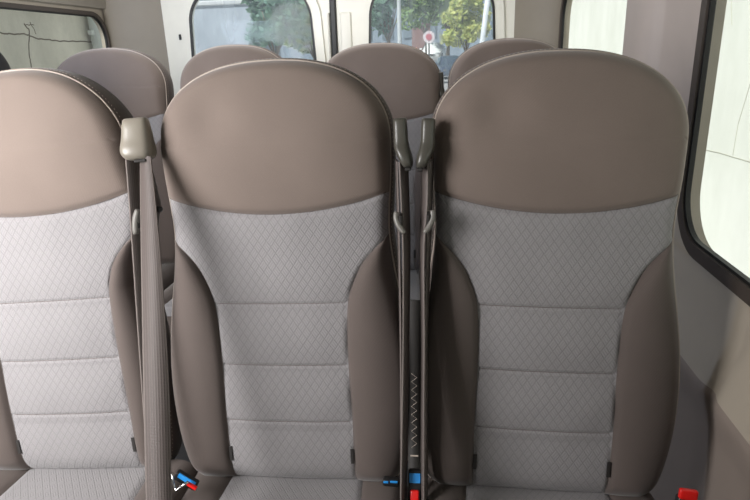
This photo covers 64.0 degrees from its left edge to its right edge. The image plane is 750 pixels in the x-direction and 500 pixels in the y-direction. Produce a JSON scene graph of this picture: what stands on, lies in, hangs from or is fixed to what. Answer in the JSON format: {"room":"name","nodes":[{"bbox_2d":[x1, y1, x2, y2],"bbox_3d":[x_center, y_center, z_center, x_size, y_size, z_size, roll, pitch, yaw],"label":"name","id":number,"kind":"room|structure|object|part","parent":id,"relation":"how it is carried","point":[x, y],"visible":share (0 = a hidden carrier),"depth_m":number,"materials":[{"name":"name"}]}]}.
{"room":"vehicle interior","nodes":[
{"label":"vehicle interior","id":0,"kind":"room"},
{"bbox_2d":[0,0,105,47],"bbox_3d":[-1.843,0.242,0.784,0.030,1.870,6.120,0,18,7],"label":"wall","id":1,"kind":"structure","parent":0,"point":[99,11],"depth_m":3.06,"materials":[{"name":"plastic"}]},
{"bbox_2d":[0,2,111,47],"bbox_3d":[-1.597,-0.705,2.656,0.018,0.733,1.732,0,18,7],"label":"window","id":2,"kind":"structure","parent":1,"relation":"in","point":[3,5],"depth_m":2.96,"materials":[{"name":"black rubber"}]},
{"bbox_2d":[33,0,105,8],"bbox_3d":[-1.740,-0.523,0.505,0.200,0.240,6.100,0,18,7],"label":"trim","id":3,"kind":"structure","parent":1,"relation":"attached to","point":[101,4],"depth_m":3.15,"materials":[{"name":"beige plastic"}]},
{"bbox_2d":[103,0,170,75],"bbox_3d":[-1.346,-0.720,3.607,0.312,1.850,0.039,-6,19,-11],"label":"trim","id":4,"kind":"structure","parent":1,"relation":"attached to","point":[138,25],"depth_m":3.43,"materials":[{"name":"beige plastic"}]},
{"bbox_2d":[160,0,331,95],"bbox_3d":[-0.708,-0.735,3.570,0.968,1.840,0.062,0,18,7],"label":"door","id":5,"kind":"structure","parent":1,"relation":"in","point":[178,15],"depth_m":3.40,"materials":[{"name":"paint"}]},
{"bbox_3d":[-0.246,-1.014,3.409,0.009,0.620,0.020,0,18,7],"label":"panel","id":6,"kind":"part","parent":5,"relation":"part of","materials":[{"name":"paint"}]},
{"bbox_2d":[329,0,337,56],"bbox_3d":[-0.209,-0.733,3.512,0.036,1.840,0.050,0,18,7],"label":"door frame","id":7,"kind":"structure","parent":1,"relation":"attached to","point":[332,3],"depth_m":3.32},
{"bbox_2d":[563,0,726,255],"bbox_3d":[0.666,-0.149,0.360,0.030,1.028,6.120,0,18,7],"label":"wall","id":8,"kind":"structure","parent":0,"point":[720,10],"depth_m":1.46,"materials":[{"name":"plastic"}]},
{"bbox_2d":[514,0,561,47],"bbox_3d":[0.884,-0.711,3.344,0.250,1.850,0.041,10,22,31],"label":"trim","id":9,"kind":"structure","parent":8,"relation":"attached to","point":[534,19],"depth_m":3.19,"materials":[{"name":"beige plastic"}]},
{"bbox_2d":[558,0,566,47],"bbox_3d":[0.885,-0.732,2.458,0.018,0.769,1.486,0,18,7],"label":"seal","id":10,"kind":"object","parent":8,"relation":"in","point":[564,2],"depth_m":3.06,"materials":[{"name":"black rubber"}]},
{"bbox_3d":[0.885,-0.732,2.458,0.018,0.769,1.486,0,18,7],"label":"frame","id":11,"kind":"part","parent":10,"relation":"part of","materials":[{"name":"rubber"}]},
{"bbox_2d":[622,0,700,109],"bbox_3d":[0.769,-0.573,1.655,0.076,1.043,0.450,0,18,7],"label":"pillar","id":12,"kind":"structure","parent":8,"relation":"attached to","point":[661,35],"depth_m":1.59,"materials":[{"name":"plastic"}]},
{"bbox_2d":[677,0,749,306],"bbox_3d":[0.646,-0.095,0.415,0.018,0.859,2.141,0,18,7],"label":"window","id":13,"kind":"structure","parent":8,"relation":"in","point":[736,281],"depth_m":1.40,"materials":[{"name":"black rubber"}]},
{"bbox_2d":[649,242,749,499],"bbox_3d":[0.652,0.739,0.649,0.054,0.847,6.100,0,18,7],"label":"wall","id":14,"kind":"structure","parent":0,"point":[709,452],"depth_m":1.30,"materials":[{"name":"plastic"}]},
{"bbox_3d":[-0.551,1.156,0.929,2.620,0.040,6.200,0,18,7],"label":"floor","id":15,"kind":"structure","parent":0,"visible":0},
{"bbox_2d":[0,67,197,499],"bbox_3d":[-0.713,0.346,1.216,0.577,1.357,0.678,0,18,7],"label":"seat","id":16,"kind":"object","parent":15,"relation":"on","point":[72,421],"visible":0.86,"depth_m":1.29,"materials":[{"name":"grey fabric"}]},
{"bbox_2d":[120,117,156,162],"bbox_3d":[-0.467,-0.216,1.177,0.063,0.086,0.072,-4,18,-5],"label":"guide","id":17,"kind":"object","parent":16,"relation":"attached to","point":[137,139],"visible":0.97,"depth_m":1.16,"materials":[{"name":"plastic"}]},
{"bbox_2d":[125,156,171,499],"bbox_3d":[-0.427,0.230,1.128,0.088,0.769,0.438,-5,18,-8],"label":"belt","id":18,"kind":"object","parent":16,"relation":"on","point":[143,210],"visible":0.97,"depth_m":1.12,"materials":[{"name":"grey fabric"}]},
{"bbox_2d":[161,58,407,499],"bbox_3d":[-0.203,0.341,1.155,0.580,1.358,0.678,-1,18,7],"label":"seat","id":19,"kind":"object","parent":15,"relation":"on","point":[279,173],"visible":0.98,"depth_m":1.23,"materials":[{"name":"grey fabric"}]},
{"bbox_2d":[171,469,198,491],"bbox_3d":[-0.394,0.482,1.248,0.058,0.052,0.037,0,18,7],"label":"belt buckle","id":20,"kind":"object","parent":19,"relation":"attached to","point":[181,476],"visible":0.96,"depth_m":1.25,"materials":[{"name":"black plastic"}]},
{"bbox_3d":[-0.189,0.067,1.311,0.554,0.925,0.185,-1,18,7],"label":"panel","id":21,"kind":"part","parent":19,"relation":"part of","materials":[{"name":"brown fabric"}]},
{"bbox_2d":[383,476,399,486],"bbox_3d":[0.033,0.465,1.202,0.034,0.018,0.018,0,18,7],"label":"belt buckle","id":22,"kind":"object","parent":19,"relation":"attached to","point":[389,481],"visible":1,"depth_m":1.20,"materials":[{"name":"black plastic"}]},
{"bbox_2d":[393,158,410,499],"bbox_3d":[0.053,0.257,1.167,0.032,0.831,0.287,0,18,7],"label":"belt","id":23,"kind":"object","parent":19,"relation":"on","point":[401,219],"visible":0.98,"depth_m":1.15,"materials":[{"name":"grey fabric"}]},
{"bbox_3d":[0.049,-0.055,1.132,0.006,0.026,0.030,0,18,7],"label":"tongue plate","id":24,"kind":"part","parent":23,"relation":"part of","materials":[{"name":"silver metal"}]},
{"bbox_2d":[393,118,412,170],"bbox_3d":[0.053,-0.199,1.122,0.036,0.095,0.071,0,18,5],"label":"guide","id":25,"kind":"object","parent":19,"relation":"attached to","point":[400,129],"visible":1,"depth_m":1.10,"materials":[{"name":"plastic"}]},
{"bbox_2d":[175,440,428,486],"bbox_3d":[-0.307,0.509,2.753,2.300,0.025,1.700,0,18,7],"label":"platform","id":26,"kind":"object","parent":15,"relation":"on","point":[182,455],"depth_m":2.10,"materials":[{"name":"plastic"}]},
{"bbox_2d":[57,48,174,289],"bbox_3d":[-1.112,-0.113,2.436,0.577,1.344,0.678,0,18,7],"label":"seat","id":27,"kind":"object","parent":26,"relation":"on","point":[140,81],"visible":0.22,"depth_m":2.44,"materials":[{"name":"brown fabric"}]},
{"bbox_3d":[-1.093,-0.386,2.591,0.577,0.925,0.185,0,18,7],"label":"panel","id":28,"kind":"part","parent":27,"relation":"part of","materials":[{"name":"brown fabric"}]},
{"bbox_2d":[164,44,281,332],"bbox_3d":[-0.576,-0.106,2.375,0.538,1.344,0.678,0,18,7],"label":"seat","id":29,"kind":"object","parent":26,"relation":"on","point":[206,60],"visible":0.07,"depth_m":2.37,"materials":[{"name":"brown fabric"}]},
{"bbox_2d":[167,316,171,332],"bbox_3d":[-0.575,0.219,2.390,0.485,0.100,0.466,0,18,7],"label":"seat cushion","id":30,"kind":"object","parent":29,"relation":"on","point":[169,318],"depth_m":2.18,"materials":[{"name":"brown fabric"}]},
{"bbox_3d":[-0.557,-0.379,2.530,0.538,0.925,0.185,0,18,7],"label":"panel","id":31,"kind":"part","parent":29,"relation":"part of","materials":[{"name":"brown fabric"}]},
{"bbox_2d":[327,43,439,299],"bbox_3d":[0.008,-0.091,2.312,0.560,1.344,0.678,0,18,7],"label":"seat","id":32,"kind":"object","parent":26,"relation":"on","point":[406,77],"visible":0.13,"depth_m":2.31,"materials":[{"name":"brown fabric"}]},
{"bbox_3d":[0.027,-0.364,2.467,0.560,0.925,0.185,0,18,7],"label":"panel","id":33,"kind":"part","parent":32,"relation":"part of","materials":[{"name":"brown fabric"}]},
{"bbox_2d":[438,72,444,97],"bbox_3d":[0.258,-0.645,2.364,0.041,0.108,0.069,0,18,7],"label":"guide","id":34,"kind":"object","parent":32,"relation":"attached to","point":[441,76],"visible":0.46,"depth_m":2.34,"materials":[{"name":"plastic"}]},
{"bbox_2d":[448,38,556,86],"bbox_3d":[0.511,-0.089,2.254,0.538,1.344,0.678,0,18,7],"label":"seat","id":35,"kind":"object","parent":26,"relation":"on","point":[480,53],"visible":0.06,"depth_m":2.26,"materials":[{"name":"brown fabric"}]},
{"bbox_2d":[420,48,688,499],"bbox_3d":[0.330,0.343,1.094,0.580,1.358,0.678,1,19,6],"label":"seat","id":36,"kind":"object","parent":15,"relation":"on","point":[554,340],"visible":0.96,"depth_m":1.17,"materials":[{"name":"grey fabric"}]},
{"bbox_2d":[408,300,420,469],"bbox_3d":[0.078,0.278,1.204,0.028,0.347,0.094,0,18,7],"label":"strap","id":37,"kind":"object","parent":36,"relation":"attached to","point":[415,320],"visible":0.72,"depth_m":1.22,"materials":[{"name":"black fabric"}]},
{"bbox_2d":[408,468,420,499],"bbox_3d":[0.078,0.465,1.167,0.026,0.072,0.052,0,18,7],"label":"belt buckle","id":38,"kind":"object","parent":36,"relation":"attached to","point":[414,474],"visible":0.96,"depth_m":1.16,"materials":[{"name":"black plastic"}]},
{"bbox_2d":[416,118,434,170],"bbox_3d":[0.094,-0.198,1.118,0.036,0.095,0.071,1,19,10],"label":"guide","id":39,"kind":"object","parent":36,"relation":"attached to","point":[427,141],"visible":1,"depth_m":1.10,"materials":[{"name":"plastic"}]},
{"bbox_2d":[419,158,435,499],"bbox_3d":[0.101,0.255,1.161,0.032,0.826,0.286,0,18,7],"label":"belt","id":40,"kind":"object","parent":36,"relation":"on","point":[427,215],"visible":0.99,"depth_m":1.15,"materials":[{"name":"grey fabric"}]},
{"bbox_3d":[0.100,-0.057,1.125,0.006,0.026,0.030,0,18,7],"label":"tongue plate","id":41,"kind":"part","parent":40,"relation":"part of","materials":[{"name":"silver metal"}]},
{"bbox_3d":[0.353,0.068,1.248,0.554,0.925,0.185,1,19,6],"label":"panel","id":42,"kind":"part","parent":36,"relation":"part of","materials":[{"name":"brown fabric"}]},
{"bbox_2d":[675,488,697,499],"bbox_3d":[0.515,0.477,1.009,0.035,0.166,0.048,5,20,21],"label":"belt buckle","id":43,"kind":"object","parent":36,"relation":"attached to","point":[683,493],"visible":1,"depth_m":0.99,"materials":[{"name":"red plastic"}]},
{"bbox_3d":[-1.370,0.799,1.839,0.600,0.120,0.620,0,18,7],"label":"trim","id":44,"kind":"structure","parent":15,"relation":"on","visible":0},
{"bbox_2d":[0,52,10,70],"bbox_3d":[-1.355,0.061,1.737,0.554,1.344,0.678,0,18,7],"label":"seat","id":45,"kind":"object","parent":44,"relation":"on","point":[4,65],"visible":0.02,"depth_m":1.80,"materials":[{"name":"grey fabric"}]},
{"bbox_3d":[0.887,-0.729,3.430,0.230,1.870,0.050,0,18,7],"label":"trim","id":46,"kind":"structure","parent":0,"visible":0},
{"bbox_2d":[336,0,514,52],"bbox_3d":[0.288,-0.732,3.455,0.966,1.840,0.062,0,18,7],"label":"door","id":47,"kind":"structure","parent":46,"relation":"attached to","point":[353,16],"depth_m":3.29,"materials":[{"name":"paint"}]},
{"bbox_3d":[-0.153,-1.014,3.398,0.061,0.620,0.020,0,18,7],"label":"panel","id":48,"kind":"part","parent":47,"relation":"part of","materials":[{"name":"paint"}]},
{"label":"outside","id":49,"kind":"structure","parent":0,"visible":0},
{"bbox_2d":[433,59,448,90],"bbox_3d":[4.118,-10.348,35.312,120.000,0.990,90.000,0,18,7],"label":"ground","id":50,"kind":"structure","parent":49,"point":[435,60],"depth_m":36.93,"materials":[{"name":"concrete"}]},
{"bbox_2d":[0,9,92,68],"bbox_3d":[-4.460,-1.074,2.283,0.208,5.200,16.000,0,18,7],"label":"window","id":51,"kind":"structure","parent":50,"relation":"on","point":[27,39],"depth_m":6.87,"materials":[{"name":"glass"}]},
{"bbox_2d":[87,17,102,48],"bbox_3d":[-3.588,-2.985,7.885,0.180,4.750,0.600,0,18,7],"label":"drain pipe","id":52,"kind":"object","parent":51,"relation":"attached to","point":[93,31],"visible":0.21,"depth_m":7.71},
{"bbox_2d":[194,0,280,55],"bbox_3d":[-4.852,-6.005,19.225,3.093,3.444,3.060,0,18,7],"label":"outbuilding","id":53,"kind":"structure","parent":50,"relation":"on","point":[216,22],"depth_m":17.42,"materials":[{"name":"white"}]},
{"bbox_2d":[241,0,311,54],"bbox_3d":[-2.466,-4.928,15.089,1.941,3.949,1.723,0,18,7],"label":"tree","id":54,"kind":"object","parent":50,"relation":"on","point":[270,18],"visible":0.94,"depth_m":14.70,"materials":[{"name":"green plant"}]},
{"bbox_2d":[283,0,313,59],"bbox_3d":[-3.776,-15.461,37.730,7.185,9.820,5.854,-11,20,-25],"label":"tree","id":55,"kind":"object","parent":50,"relation":"on","point":[302,50],"visible":0.12,"depth_m":37.84,"materials":[{"name":"green plant"}]},
{"bbox_2d":[199,0,492,59],"bbox_3d":[6.327,-25.196,67.032,60.000,11.000,2.350,0,18,7],"label":"office block","id":56,"kind":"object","parent":50,"relation":"on","point":[286,52],"visible":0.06,"depth_m":66.96,"materials":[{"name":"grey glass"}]},
{"bbox_2d":[371,0,404,42],"bbox_3d":[0.347,-7.276,19.848,2.454,5.228,1.795,0,18,7],"label":"tree","id":57,"kind":"object","parent":50,"relation":"on","point":[381,18],"visible":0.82,"depth_m":19.49,"materials":[{"name":"green plant"}]},
{"bbox_2d":[397,0,401,43],"bbox_3d":[1.294,-7.567,17.118,1.846,7.365,0.389,10,22,32],"label":"street lamp","id":58,"kind":"object","parent":50,"relation":"on","point":[399,32],"visible":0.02,"depth_m":17.77,"materials":[{"name":"white metal"}]},
{"bbox_2d":[412,23,429,50],"bbox_3d":[4.641,-20.959,60.345,2.100,3.391,1.700,0,18,7],"label":"gatehouse","id":59,"kind":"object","parent":50,"relation":"on","point":[418,42],"visible":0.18,"depth_m":59.61,"materials":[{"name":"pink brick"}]},
{"bbox_2d":[396,0,451,53],"bbox_3d":[2.938,-12.423,33.476,3.522,6.265,3.156,-17,24,-38],"label":"tree","id":60,"kind":"object","parent":50,"relation":"on","point":[411,10],"visible":0.87,"depth_m":33.00,"materials":[{"name":"green plant"}]},
{"bbox_3d":[2.889,-13.824,33.012,3.522,3.312,3.156,-17,24,-38],"label":"crown","id":61,"kind":"part","parent":60,"relation":"part of","materials":[{"name":"green plant"}]},
{"bbox_2d":[423,31,434,55],"bbox_3d":[2.825,-9.947,31.329,0.600,2.816,0.125,0,18,7],"label":"road sign","id":62,"kind":"object","parent":50,"relation":"on","point":[428,36],"visible":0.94,"depth_m":30.95,"materials":[{"name":"metal"}]},
{"bbox_2d":[420,42,445,58],"bbox_3d":[4.839,-16.410,49.636,2.140,1.470,4.375,2,19,12],"label":"parked car","id":63,"kind":"object","parent":50,"relation":"on","point":[437,50],"visible":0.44,"depth_m":48.71,"materials":[{"name":"white paint"}]},
{"bbox_2d":[435,55,458,75],"bbox_3d":[5.106,-12.467,40.845,2.140,1.470,4.375,-2,18,-1],"label":"parked car","id":64,"kind":"object","parent":50,"relation":"on","point":[444,63],"visible":0.31,"depth_m":40.06,"materials":[{"name":"blue paint"}]},
{"bbox_2d":[419,0,491,55],"bbox_3d":[6.139,-20.117,45.772,7.974,10.962,6.282,0,18,7],"label":"tree","id":65,"kind":"object","parent":50,"relation":"on","point":[444,26],"visible":0.06,"depth_m":46.59,"materials":[{"name":"green plant"}]},
{"bbox_3d":[6.102,-21.180,45.420,7.974,8.723,6.282,0,18,7],"label":"crown","id":66,"kind":"part","parent":65,"relation":"part of","materials":[{"name":"green plant"}]},
{"bbox_2d":[438,0,491,50],"bbox_3d":[4.378,-10.060,29.008,2.311,4.493,2.376,-13,21,-31],"label":"tree","id":67,"kind":"object","parent":50,"relation":"on","point":[465,24],"visible":0.96,"depth_m":28.41,"materials":[{"name":"green plant"}]},
{"bbox_2d":[480,0,489,42],"bbox_3d":[2.410,-4.506,14.125,0.615,3.386,0.140,0,18,7],"label":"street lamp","id":68,"kind":"structure","parent":50,"relation":"on","point":[487,2],"depth_m":13.81,"materials":[{"name":"white metal"}]},
{"bbox_2d":[568,0,749,277],"bbox_3d":[2.898,-2.567,4.107,0.204,7.200,22.000,0,18,7],"label":"window","id":69,"kind":"structure","parent":50,"relation":"on","point":[594,24],"depth_m":4.94,"materials":[{"name":"glass"}]}
]}

